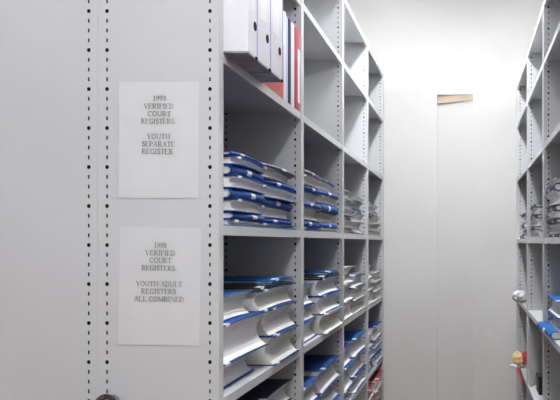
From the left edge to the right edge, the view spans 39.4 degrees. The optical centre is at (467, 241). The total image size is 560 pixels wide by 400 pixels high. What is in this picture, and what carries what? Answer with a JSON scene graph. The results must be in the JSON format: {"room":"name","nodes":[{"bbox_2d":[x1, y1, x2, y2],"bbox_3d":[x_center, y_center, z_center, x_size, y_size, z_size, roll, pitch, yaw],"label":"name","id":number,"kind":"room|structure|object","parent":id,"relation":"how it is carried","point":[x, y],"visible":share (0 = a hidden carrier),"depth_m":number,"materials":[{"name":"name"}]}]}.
{"room":"archive storage room","nodes":[
{"label":"archive storage room","id":0,"kind":"room"},
{"bbox_2d":[346,0,542,399],"bbox_3d":[-0.350,-0.275,6.200,3.700,3.450,0.500,0,0,0],"label":"wall","id":1,"kind":"structure","parent":0,"point":[450,169],"depth_m":5.95,"materials":[{"name":"paint"}]},
{"bbox_2d":[437,95,472,103],"bbox_3d":[-0.106,-1.151,5.970,0.293,0.067,0.028,0,0,10],"label":"trim","id":2,"kind":"structure","parent":1,"relation":"attached to","point":[441,99],"depth_m":5.97,"materials":[{"name":"beige wood"}]},
{"bbox_3d":[-0.350,1.500,2.425,3.700,0.100,8.050,0,0,0],"label":"floor","id":3,"kind":"structure","parent":0,"visible":0},
{"bbox_2d":[0,0,97,399],"bbox_3d":[-1.122,0.079,3.814,0.315,2.741,3.772,0,0,0],"label":"end panel","id":4,"kind":"object","parent":3,"relation":"on","point":[49,48],"visible":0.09,"depth_m":1.93,"materials":[{"name":"paint"}]},
{"bbox_2d":[96,0,383,399],"bbox_3d":[-0.806,0.079,3.778,0.315,2.741,3.843,0,0,0],"label":"shelving rack","id":5,"kind":"object","parent":3,"relation":"on","point":[336,134],"depth_m":2.44,"materials":[{"name":"metal"}]},
{"bbox_2d":[119,82,198,197],"bbox_3d":[-0.805,-0.266,1.925,0.208,0.302,0.001,0,0,0],"label":"paper notice","id":6,"kind":"object","parent":5,"relation":"attached to","point":[159,121],"visible":1,"depth_m":1.93,"materials":[{"name":"grey paper"}]},
{"bbox_2d":[118,227,200,345],"bbox_3d":[-0.803,0.115,1.925,0.211,0.306,0.001,1,0,0],"label":"paper notice","id":7,"kind":"object","parent":5,"relation":"attached to","point":[159,267],"visible":1,"depth_m":1.93,"materials":[{"name":"grey paper"}]},
{"bbox_2d":[223,0,257,60],"bbox_3d":[-0.727,-0.666,2.013,0.287,0.325,0.087,0,0,0],"label":"box file","id":8,"kind":"object","parent":5,"relation":"on","point":[240,17],"visible":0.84,"depth_m":1.97,"materials":[{"name":"white cardboard"}]},
{"bbox_2d":[223,150,264,227],"bbox_3d":[-0.785,-0.153,2.220,0.275,0.216,0.327,0,0,0],"label":"register","id":9,"kind":"object","parent":5,"relation":"on","point":[229,181],"depth_m":2.16,"materials":[{"name":"blue fabric"}]},
{"bbox_2d":[223,291,267,388],"bbox_3d":[-0.804,0.280,2.199,0.299,0.268,0.444,0,0,0],"label":"register","id":10,"kind":"object","parent":5,"relation":"on","point":[241,338],"depth_m":2.22,"materials":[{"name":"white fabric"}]},
{"bbox_2d":[235,0,270,71],"bbox_3d":[-0.727,-0.666,2.127,0.287,0.325,0.133,0,0,0],"label":"box file","id":11,"kind":"object","parent":5,"relation":"on","point":[263,64],"visible":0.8,"depth_m":2.13,"materials":[{"name":"white cardboard"}]},
{"bbox_2d":[223,276,298,365],"bbox_3d":[-0.785,0.272,2.588,0.282,0.292,0.486,0,0,0],"label":"register","id":12,"kind":"object","parent":5,"relation":"on","point":[279,348],"depth_m":2.53,"materials":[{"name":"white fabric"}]},
{"bbox_2d":[249,0,282,81],"bbox_3d":[-0.727,-0.664,2.268,0.287,0.320,0.138,0,0,0],"label":"box file","id":13,"kind":"object","parent":5,"relation":"on","point":[276,74],"visible":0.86,"depth_m":2.27,"materials":[{"name":"white cardboard"}]},
{"bbox_2d":[262,45,283,98],"bbox_3d":[-0.770,-0.599,2.607,0.240,0.190,0.015,0,0,0],"label":"document folder","id":14,"kind":"object","parent":5,"relation":"on","point":[277,87],"visible":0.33,"depth_m":2.60,"materials":[{"name":"pink"}]},
{"bbox_2d":[257,162,296,229],"bbox_3d":[-0.800,-0.155,2.601,0.291,0.220,0.469,0,0,2],"label":"register","id":15,"kind":"object","parent":5,"relation":"on","point":[271,192],"depth_m":2.60,"materials":[{"name":"blue paper"}]},
{"bbox_2d":[283,11,285,100],"bbox_3d":[-0.770,-0.661,2.637,0.240,0.315,0.038,0,0,0],"label":"document folder","id":16,"kind":"object","parent":5,"relation":"on","point":[284,12],"visible":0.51,"depth_m":2.63,"materials":[{"name":"white cardboard"}]},
{"bbox_2d":[286,16,287,101],"bbox_3d":[-0.772,-0.659,2.674,0.240,0.310,0.032,0,0,0],"label":"document folder","id":17,"kind":"object","parent":5,"relation":"on","point":[286,16],"visible":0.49,"depth_m":2.66,"materials":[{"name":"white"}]},
{"bbox_2d":[288,18,290,104],"bbox_3d":[-0.770,-0.659,2.711,0.240,0.310,0.035,0,0,0],"label":"document folder","id":18,"kind":"object","parent":5,"relation":"on","point":[289,20],"visible":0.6,"depth_m":2.70,"materials":[{"name":"blue cardboard"}]},
{"bbox_2d":[291,22,293,106],"bbox_3d":[-0.772,-0.659,2.760,0.240,0.310,0.059,0,0,0],"label":"document folder","id":19,"kind":"object","parent":5,"relation":"on","point":[292,24],"visible":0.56,"depth_m":2.75,"materials":[{"name":"white cardboard"}]},
{"bbox_2d":[294,27,299,110],"bbox_3d":[-0.769,-0.659,2.827,0.241,0.310,0.066,0,0,0],"label":"document folder","id":20,"kind":"object","parent":5,"relation":"on","point":[296,31],"visible":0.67,"depth_m":2.81,"materials":[{"name":"red"}]},
{"bbox_2d":[304,283,316,342],"bbox_3d":[-0.807,0.295,3.119,0.278,0.238,0.368,0,0,-1],"label":"register","id":21,"kind":"object","parent":5,"relation":"on","point":[308,334],"depth_m":3.21,"materials":[{"name":"white paper"}]},
{"bbox_2d":[304,169,321,231],"bbox_3d":[-0.796,-0.172,3.127,0.294,0.254,0.390,0,0,0],"label":"register","id":22,"kind":"object","parent":5,"relation":"on","point":[309,213],"depth_m":3.16,"materials":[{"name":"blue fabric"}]},
{"bbox_2d":[304,270,343,334],"bbox_3d":[-0.776,0.277,3.546,0.285,0.281,0.476,0,0,0],"label":"register","id":23,"kind":"object","parent":5,"relation":"on","point":[324,324],"depth_m":3.43,"materials":[{"name":"white paper"}]},
{"bbox_2d":[313,178,338,232],"bbox_3d":[-0.799,-0.172,3.555,0.291,0.252,0.455,0,0,-1],"label":"register","id":24,"kind":"object","parent":5,"relation":"on","point":[321,217],"depth_m":3.52,"materials":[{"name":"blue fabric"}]},
{"bbox_2d":[344,343,353,399],"bbox_3d":[-0.789,0.721,4.053,0.282,0.303,0.346,0,0,-1],"label":"register","id":25,"kind":"object","parent":5,"relation":"on","point":[348,383],"depth_m":4.12,"materials":[{"name":"white paper"}]},
{"bbox_2d":[344,220,354,233],"bbox_3d":[-0.790,-0.082,4.081,0.276,0.073,0.378,0,0,0],"label":"register","id":26,"kind":"object","parent":5,"relation":"on","point":[347,224],"depth_m":4.12,"materials":[{"name":"grey paper"}]},
{"bbox_3d":[-0.808,-0.131,4.079,0.266,0.027,0.379,0,0,1],"label":"register","id":27,"kind":"object","parent":26,"relation":"on","visible":0},
{"bbox_2d":[344,202,354,216],"bbox_3d":[-0.788,-0.180,4.075,0.267,0.075,0.372,0,0,1],"label":"register","id":28,"kind":"object","parent":27,"relation":"on","point":[347,211],"depth_m":4.12,"materials":[{"name":"grey paper"}]},
{"bbox_3d":[-0.800,-0.226,4.076,0.257,0.023,0.375,0,0,-1],"label":"register","id":29,"kind":"object","parent":28,"relation":"on","visible":0},
{"bbox_2d":[344,189,351,201],"bbox_3d":[-0.802,-0.261,4.079,0.258,0.056,0.371,0,0,1],"label":"register","id":30,"kind":"object","parent":29,"relation":"on","point":[346,192],"visible":0.13,"depth_m":4.18,"materials":[{"name":"grey paper"}]},
{"bbox_2d":[344,266,354,320],"bbox_3d":[-0.782,0.273,4.056,0.272,0.283,0.351,0,0,1],"label":"register","id":31,"kind":"object","parent":5,"relation":"on","point":[347,279],"depth_m":4.11,"materials":[{"name":"white paper"}]},
{"bbox_2d":[344,331,365,393],"bbox_3d":[-0.787,0.718,4.487,0.281,0.316,0.488,0,0,0],"label":"register","id":32,"kind":"object","parent":5,"relation":"on","point":[354,337],"depth_m":4.43,"materials":[{"name":"white paper"}]},
{"bbox_2d":[349,213,364,234],"bbox_3d":[-0.796,-0.108,4.503,0.290,0.125,0.464,0,0,1],"label":"register","id":33,"kind":"object","parent":5,"relation":"on","point":[357,218],"depth_m":4.52,"materials":[{"name":"white paper"}]},
{"bbox_3d":[-0.809,-0.183,4.507,0.263,0.030,0.441,0,0,0],"label":"register","id":34,"kind":"object","parent":33,"relation":"on","visible":0},
{"bbox_2d":[348,196,362,210],"bbox_3d":[-0.796,-0.234,4.507,0.285,0.078,0.452,0,0,1],"label":"register","id":35,"kind":"object","parent":34,"relation":"on","point":[356,205],"depth_m":4.50,"materials":[{"name":"grey paper"}]},
{"bbox_2d":[348,273,366,313],"bbox_3d":[-0.783,0.303,4.489,0.276,0.223,0.479,0,0,0],"label":"register","id":36,"kind":"object","parent":5,"relation":"on","point":[356,292],"depth_m":4.46,"materials":[{"name":"white paper"}]},
{"bbox_2d":[368,265,374,304],"bbox_3d":[-0.785,0.287,5.001,0.279,0.261,0.329,0,0,1],"label":"register","id":37,"kind":"object","parent":5,"relation":"on","point":[370,301],"depth_m":5.05,"materials":[{"name":"white paper"}]},
{"bbox_2d":[368,332,374,373],"bbox_3d":[-0.785,0.748,5.000,0.275,0.256,0.326,0,0,0],"label":"register","id":38,"kind":"object","parent":5,"relation":"on","point":[370,354],"depth_m":5.05,"materials":[{"name":"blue paper"}]},
{"bbox_2d":[369,217,380,235],"bbox_3d":[-0.796,-0.113,5.411,0.281,0.136,0.420,0,0,0],"label":"register","id":39,"kind":"object","parent":5,"relation":"on","point":[374,220],"depth_m":5.39,"materials":[{"name":"grey paper"}]},
{"bbox_3d":[-0.804,-0.196,5.403,0.259,0.035,0.408,0,0,-1],"label":"register","id":40,"kind":"object","parent":39,"relation":"on","visible":0},
{"bbox_2d":[371,205,377,213],"bbox_3d":[-0.805,-0.237,5.401,0.257,0.056,0.398,0,0,-1],"label":"register","id":41,"kind":"object","parent":40,"relation":"on","point":[373,206],"visible":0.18,"depth_m":5.45,"materials":[{"name":"grey paper"}]},
{"bbox_2d":[369,271,381,300],"bbox_3d":[-0.781,0.313,5.398,0.269,0.203,0.421,0,0,0],"label":"register","id":42,"kind":"object","parent":5,"relation":"on","point":[375,274],"depth_m":5.33,"materials":[{"name":"white paper"}]},
{"bbox_2d":[368,321,382,365],"bbox_3d":[-0.782,0.735,5.397,0.274,0.282,0.431,0,0,-1],"label":"register","id":43,"kind":"object","parent":5,"relation":"on","point":[372,325],"depth_m":5.33,"materials":[{"name":"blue paper"}]},
{"bbox_3d":[-0.791,-0.061,5.006,0.257,0.031,0.349,0,0,1],"label":"register","id":44,"kind":"object","parent":5,"relation":"on","visible":0},
{"bbox_3d":[-0.789,-0.100,5.008,0.267,0.047,0.348,0,0,-2],"label":"register","id":45,"kind":"object","parent":44,"relation":"on","visible":0},
{"bbox_3d":[-0.808,-0.144,5.006,0.270,0.043,0.339,0,0,1],"label":"register","id":46,"kind":"object","parent":45,"relation":"on","visible":0},
{"bbox_3d":[-0.810,-0.177,5.010,0.268,0.028,0.344,0,0,1],"label":"register","id":47,"kind":"object","parent":46,"relation":"on","visible":0},
{"bbox_2d":[368,206,373,214],"bbox_3d":[-0.785,-0.213,5.009,0.261,0.050,0.344,0,0,1],"label":"register","id":48,"kind":"object","parent":47,"relation":"on","point":[370,209],"visible":0.23,"depth_m":5.07,"materials":[{"name":"grey paper"}]},
{"bbox_3d":[-0.776,0.824,3.534,0.256,0.097,0.471,0,0,0],"label":"register","id":49,"kind":"object","parent":5,"relation":"on","visible":0},
{"bbox_2d":[304,355,339,399],"bbox_3d":[-0.787,0.674,3.534,0.278,0.210,0.487,0,0,-1],"label":"register","id":50,"kind":"object","parent":49,"relation":"on","point":[314,365],"depth_m":3.51,"materials":[{"name":"blue paper"}]},
{"bbox_3d":[-0.797,0.824,2.616,0.260,0.097,0.424,0,0,0],"label":"register","id":51,"kind":"object","parent":5,"relation":"on","visible":0},
{"bbox_3d":[-0.804,0.730,2.606,0.260,0.093,0.439,0,0,0],"label":"register","id":52,"kind":"object","parent":51,"relation":"on","visible":0},
{"bbox_3d":[-0.802,0.642,2.615,0.259,0.092,0.430,0,0,-1],"label":"register","id":53,"kind":"object","parent":52,"relation":"on","visible":0},
{"bbox_2d":[236,379,291,399],"bbox_3d":[-0.803,0.560,2.616,0.262,0.083,0.437,0,0,0],"label":"register","id":54,"kind":"object","parent":53,"relation":"on","point":[269,389],"visible":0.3,"depth_m":2.64,"materials":[{"name":"black paper"}]},
{"bbox_3d":[-0.786,0.824,3.112,0.256,0.097,0.340,0,0,0],"label":"register","id":55,"kind":"object","parent":5,"relation":"on","visible":0},
{"bbox_3d":[-0.776,0.731,3.104,0.256,0.097,0.328,0,0,0],"label":"register","id":56,"kind":"object","parent":55,"relation":"on","visible":0},
{"bbox_2d":[304,376,319,399],"bbox_3d":[-0.790,0.639,3.114,0.264,0.098,0.339,0,0,0],"label":"register","id":57,"kind":"object","parent":56,"relation":"on","point":[309,394],"visible":0.19,"depth_m":3.19,"materials":[{"name":"blue paper"}]},
{"bbox_3d":[-0.768,1.284,5.395,0.258,0.092,0.411,0,0,0],"label":"register","id":58,"kind":"object","parent":5,"relation":"on","visible":0},
{"bbox_3d":[-0.786,1.196,5.402,0.257,0.091,0.417,0,0,0],"label":"register","id":59,"kind":"object","parent":58,"relation":"on","visible":0},
{"bbox_2d":[368,370,382,399],"bbox_3d":[-0.777,1.060,5.403,0.277,0.190,0.431,0,0,-1],"label":"register","id":60,"kind":"object","parent":59,"relation":"on","point":[374,378],"depth_m":5.36,"materials":[{"name":"red paper"}]},
{"bbox_3d":[-0.766,1.284,5.004,0.260,0.092,0.331,0,0,0],"label":"register","id":61,"kind":"object","parent":5,"relation":"on","visible":0},
{"bbox_3d":[-0.781,1.196,4.999,0.264,0.091,0.319,0,0,1],"label":"register","id":62,"kind":"object","parent":61,"relation":"on","visible":0},
{"bbox_3d":[-0.781,1.106,4.997,0.266,0.097,0.330,0,0,0],"label":"register","id":63,"kind":"object","parent":62,"relation":"on","visible":0},
{"bbox_2d":[368,383,374,399],"bbox_3d":[-0.781,1.020,5.001,0.266,0.088,0.327,0,0,0],"label":"register","id":64,"kind":"object","parent":63,"relation":"on","point":[370,394],"visible":0.2,"depth_m":5.03,"materials":[{"name":"red paper"}]},
{"bbox_2d":[517,0,559,399],"bbox_3d":[0.514,0.153,3.519,0.315,2.591,3.842,0,0,0],"label":"shelving rack","id":65,"kind":"object","parent":3,"relation":"on","point":[538,87],"visible":0.83,"depth_m":4.26,"materials":[{"name":"metal"}]},
{"bbox_2d":[509,351,526,385],"bbox_3d":[0.347,0.863,5.069,0.113,0.228,0.136,0,0,35],"label":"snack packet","id":66,"kind":"object","parent":65,"relation":"on","point":[518,358],"visible":0.94,"depth_m":5.04,"materials":[{"name":"plastic"}]},
{"bbox_2d":[512,290,526,301],"bbox_3d":[0.349,0.367,5.030,0.108,0.083,0.143,0,0,0],"label":"plastic bag","id":67,"kind":"object","parent":65,"relation":"on","point":[519,295],"visible":1,"depth_m":4.98,"materials":[{"name":"white plastic"}]},
{"bbox_2d":[528,230,542,238],"bbox_3d":[0.493,-0.044,4.226,0.261,0.046,0.389,0,0,-2],"label":"register","id":68,"kind":"object","parent":65,"relation":"on","point":[534,233],"visible":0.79,"depth_m":4.15,"materials":[{"name":"white paper"}]},
{"bbox_3d":[0.492,-0.077,4.228,0.260,0.020,0.385,0,0,2],"label":"register","id":69,"kind":"object","parent":68,"relation":"on","visible":0},
{"bbox_2d":[528,218,541,227],"bbox_3d":[0.491,-0.110,4.219,0.263,0.049,0.371,0,0,-2],"label":"register","id":70,"kind":"object","parent":69,"relation":"on","point":[534,221],"visible":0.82,"depth_m":4.17,"materials":[{"name":"grey paper"}]},
{"bbox_3d":[0.502,-0.142,4.230,0.258,0.022,0.374,0,0,0],"label":"register","id":71,"kind":"object","parent":70,"relation":"on","visible":0},
{"bbox_2d":[530,204,542,216],"bbox_3d":[0.497,-0.183,4.226,0.265,0.065,0.377,0,0,1],"label":"register","id":72,"kind":"object","parent":71,"relation":"on","point":[536,210],"depth_m":4.06,"materials":[{"name":"grey paper"}]},
{"bbox_2d":[530,318,542,386],"bbox_3d":[0.418,0.649,4.404,0.101,0.420,0.024,0,0,-9],"label":"sheaf","id":73,"kind":"object","parent":65,"relation":"on","point":[536,336],"visible":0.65,"depth_m":4.40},
{"bbox_2d":[536,373,542,394],"bbox_3d":[0.477,0.808,4.220,0.166,0.102,0.146,0,0,0],"label":"box","id":74,"kind":"object","parent":65,"relation":"on","point":[539,376],"visible":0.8,"depth_m":4.15,"materials":[{"name":"black cardboard"}]},
{"bbox_2d":[537,295,559,339],"bbox_3d":[0.490,0.328,3.277,0.311,0.161,0.448,0,0,-3],"label":"register","id":75,"kind":"object","parent":65,"relation":"on","point":[546,327],"depth_m":3.26,"materials":[{"name":"blue paper"}]},
{"bbox_2d":[545,178,559,236],"bbox_3d":[0.498,-0.147,3.265,0.286,0.252,0.421,0,0,0],"label":"register","id":76,"kind":"object","parent":65,"relation":"on","point":[553,196],"depth_m":3.21,"materials":[{"name":"grey paper"}]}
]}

